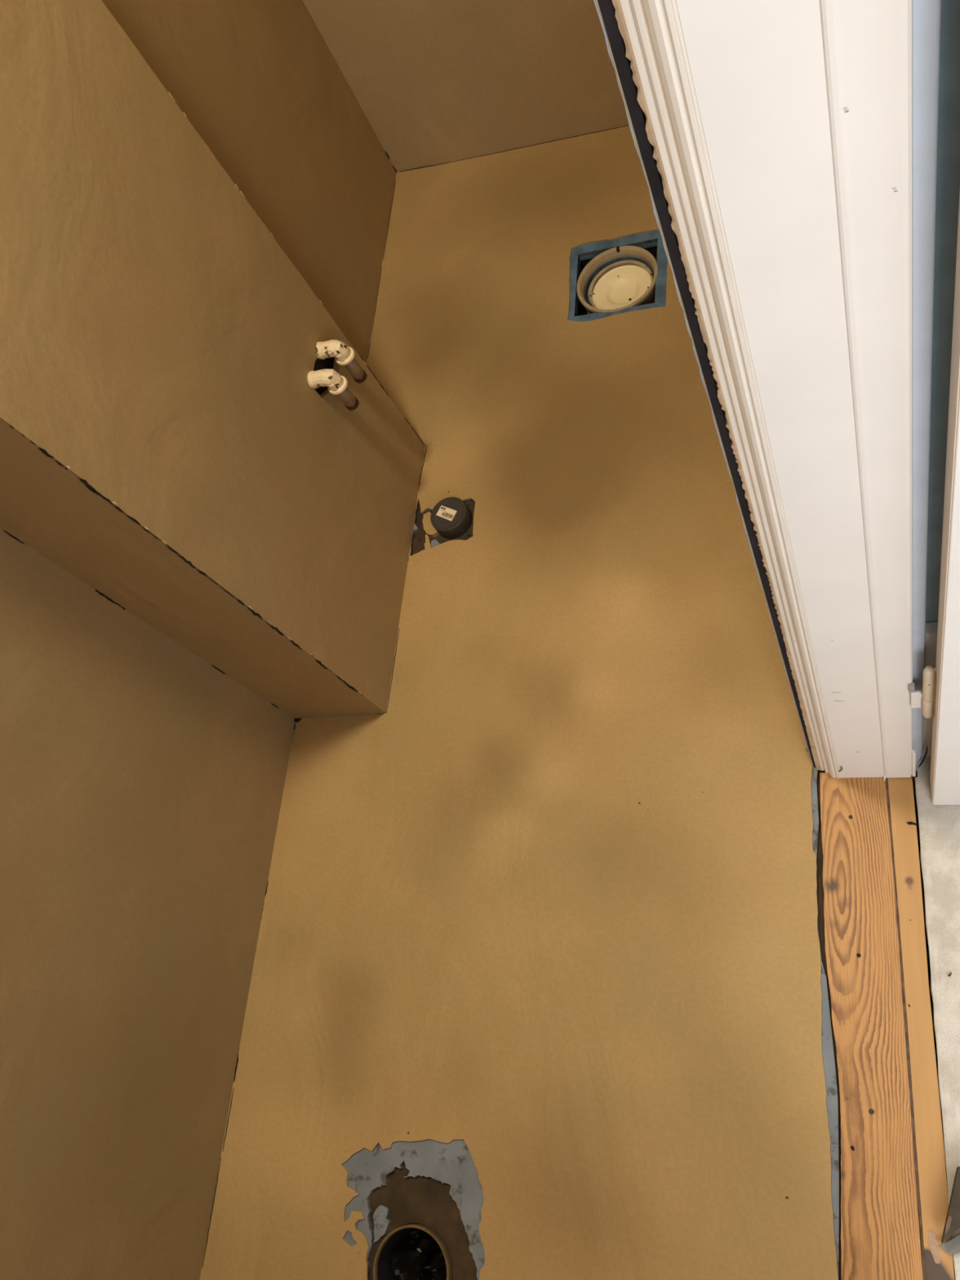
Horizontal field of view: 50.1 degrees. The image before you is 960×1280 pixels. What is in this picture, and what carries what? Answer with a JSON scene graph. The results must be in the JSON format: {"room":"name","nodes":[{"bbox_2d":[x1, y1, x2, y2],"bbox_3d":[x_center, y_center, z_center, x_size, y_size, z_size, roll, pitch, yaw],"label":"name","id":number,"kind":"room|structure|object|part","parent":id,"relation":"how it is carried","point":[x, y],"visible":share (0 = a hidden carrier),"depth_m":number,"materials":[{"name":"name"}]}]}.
{"room":"building under construction","nodes":[
{"label":"building under construction","id":0,"kind":"room"},
{"bbox_2d":[0,0,395,1279],"bbox_3d":[-0.777,-0.465,0.915,0.134,2.430,2.330,-4,65,21],"label":"wall","id":1,"kind":"structure","parent":0,"point":[142,783],"depth_m":1.46,"materials":[{"name":"paint"}]},
{"bbox_2d":[0,0,425,718],"bbox_3d":[-0.613,-0.941,1.052,0.192,2.403,1.324,-4,65,21],"label":"casing","id":2,"kind":"structure","parent":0,"point":[167,444],"depth_m":1.31,"materials":[{"name":"paint"}]},
{"bbox_2d":[307,368,359,410],"bbox_3d":[-0.251,-0.393,1.630,0.101,0.092,0.034,-4,65,21],"label":"pipe","id":3,"kind":"object","parent":2,"relation":"attached to","point":[336,384],"visible":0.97,"depth_m":1.59,"materials":[{"name":"paint"}]},
{"bbox_2d":[315,339,367,383],"bbox_3d":[-0.242,-0.445,1.659,0.101,0.096,0.034,-4,65,21],"label":"pipe","id":4,"kind":"object","parent":2,"relation":"attached to","point":[344,355],"visible":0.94,"depth_m":1.62,"materials":[{"name":"paint"}]},
{"bbox_2d":[302,0,629,172],"bbox_3d":[-0.200,-1.584,1.193,1.087,2.430,0.160,-4,65,21],"label":"wall","id":5,"kind":"structure","parent":0,"point":[436,82],"depth_m":2.08,"materials":[{"name":"paint"}]},
{"bbox_2d":[199,124,923,1279],"bbox_3d":[0.160,-0.007,1.794,1.000,0.173,2.340,-4,65,21],"label":"floor","id":6,"kind":"structure","parent":0,"point":[539,984],"depth_m":1.58,"materials":[{"name":"paint"}]},
{"bbox_2d":[373,1222,453,1279],"bbox_3d":[-0.069,0.897,1.471,0.115,0.150,0.115,-4,65,21],"label":"pipe","id":7,"kind":"object","parent":6,"relation":"in","point":[381,1271],"visible":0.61,"depth_m":1.44,"materials":[{"name":"plastic"}]},
{"bbox_2d":[389,1228,446,1279],"bbox_3d":[-0.076,0.889,1.454,0.103,0.040,0.103,-4,65,21],"label":"crumpled bag","id":8,"kind":"object","parent":7,"relation":"in","point":[417,1255],"visible":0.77,"depth_m":1.46,"materials":[{"name":"black plastic"}]},
{"bbox_2d":[413,503,473,542],"bbox_3d":[-0.066,-0.215,1.911,0.138,0.003,0.091,5,69,25],"label":"rubble","id":9,"kind":"object","parent":6,"relation":"on","point":[419,504],"visible":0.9,"depth_m":1.91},
{"bbox_2d":[430,497,472,538],"bbox_3d":[-0.050,-0.222,1.899,0.072,0.050,0.072,-4,65,21],"label":"pipe","id":10,"kind":"object","parent":6,"relation":"on","point":[451,517],"visible":0.99,"depth_m":1.88,"materials":[{"name":"black plastic"}]},
{"bbox_2d":[440,506,453,518],"bbox_3d":[-0.062,-0.232,1.880,0.033,0.001,0.017,25,78,30],"label":"print","id":11,"kind":"object","parent":10,"relation":"on","point":[446,512],"depth_m":1.88},
{"bbox_2d":[576,245,657,314],"bbox_3d":[0.285,-0.677,2.037,0.162,0.120,0.162,-4,65,21],"label":"floor drain","id":12,"kind":"object","parent":6,"relation":"in","point":[618,278],"visible":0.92,"depth_m":2.01,"materials":[{"name":"paint"}]},
{"bbox_3d":[0.279,-0.677,2.004,0.119,0.023,0.119,-4,65,21],"label":"trap lid","id":13,"kind":"part","parent":12,"relation":"part of","materials":[{"name":"paint"}]},
{"bbox_2d":[819,772,923,1279],"bbox_3d":[0.498,0.534,1.321,0.096,0.017,0.749,-4,65,21],"label":"board","id":14,"kind":"object","parent":6,"relation":"on","point":[880,1233],"visible":1,"depth_m":1.32,"materials":[{"name":"brown wood"}]},
{"bbox_2d":[593,0,818,770],"bbox_3d":[0.179,-0.915,0.722,0.132,2.430,1.376,-4,65,21],"label":"wall","id":15,"kind":"structure","parent":0,"point":[615,45],"depth_m":0.62,"materials":[{"name":"paint"}]},
{"bbox_2d":[884,777,927,1279],"bbox_3d":[0.545,0.526,1.309,0.008,0.019,0.732,-4,65,21],"label":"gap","id":16,"kind":"structure","parent":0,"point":[908,1055],"depth_m":1.30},
{"bbox_2d":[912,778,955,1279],"bbox_3d":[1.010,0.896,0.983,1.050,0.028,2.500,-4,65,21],"label":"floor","id":17,"kind":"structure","parent":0,"point":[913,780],"depth_m":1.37,"materials":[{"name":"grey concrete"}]},
{"bbox_2d":[887,777,955,1279],"bbox_3d":[0.559,0.522,1.301,0.035,0.017,0.735,-4,65,21],"label":"board","id":18,"kind":"object","parent":17,"relation":"on","point":[925,1088],"visible":0.98,"depth_m":1.30,"materials":[{"name":"brown wood"}]},
{"bbox_2d":[906,821,917,825],"bbox_3d":[0.590,0.251,1.403,0.015,0.001,0.004,4,68,24],"label":"knot","id":19,"kind":"object","parent":18,"relation":"on","point":[910,822],"visible":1,"depth_m":1.40,"materials":[{"name":"brown wood"}]},
{"bbox_2d":[914,756,959,1279],"bbox_3d":[0.961,0.879,0.954,0.918,0.005,2.300,-4,65,21],"label":"floor","id":20,"kind":"structure","parent":0,"point":[939,824],"depth_m":1.33,"materials":[{"name":"grey concrete"}]},
{"bbox_2d":[938,1234,959,1254],"bbox_3d":[0.567,0.700,1.194,0.060,0.004,0.021,-34,58,5],"label":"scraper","id":21,"kind":"object","parent":20,"relation":"on","point":[953,1246],"visible":1,"depth_m":1.20,"materials":[{"name":"silver metal"}]},
{"bbox_2d":[941,1166,959,1243],"bbox_3d":[0.566,0.658,1.194,0.036,0.027,0.096,13,72,27],"label":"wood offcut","id":22,"kind":"object","parent":20,"relation":"on","point":[952,1224],"visible":1,"depth_m":1.19,"materials":[{"name":"brown wood"}]},
{"bbox_3d":[-0.287,-0.341,-0.582,0.131,0.340,0.788,-4,65,21],"label":"wall header","id":23,"kind":"structure","parent":0,"visible":0},
{"bbox_2d":[612,0,959,781],"bbox_3d":[0.164,0.095,0.420,0.181,2.104,0.857,-4,65,21],"label":"door frame","id":24,"kind":"structure","parent":23,"relation":"in","point":[806,153],"depth_m":0.60,"materials":[{"name":"beige paint"}]},
{"bbox_3d":[0.129,-0.224,0.583,0.025,2.097,0.021,-4,65,21],"label":"architrave","id":25,"kind":"part","parent":24,"relation":"part of","materials":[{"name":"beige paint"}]},
{"bbox_2d":[918,745,928,768],"bbox_3d":[0.596,0.158,1.382,0.012,0.091,0.003,-20,60,13],"label":"loose wire","id":26,"kind":"object","parent":24,"relation":"hanging from","point":[926,753],"visible":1,"depth_m":1.38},
{"bbox_3d":[0.238,-0.271,0.557,0.013,2.100,0.068,-4,65,21],"label":"landing architrave","id":27,"kind":"part","parent":24,"relation":"part of","materials":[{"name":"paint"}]},
{"bbox_2d":[910,194,959,804],"bbox_3d":[0.593,-0.216,0.417,0.772,2.020,0.040,-4,65,21],"label":"door leaf","id":28,"kind":"structure","parent":24,"relation":"attached to","point":[939,698],"depth_m":0.92,"materials":[{"name":"white paint"}]},
{"bbox_3d":[0.604,-0.215,0.413,0.747,2.020,0.038,-4,65,21],"label":"door panel","id":29,"kind":"part","parent":28,"relation":"part of","materials":[{"name":"white paint"}]}
]}

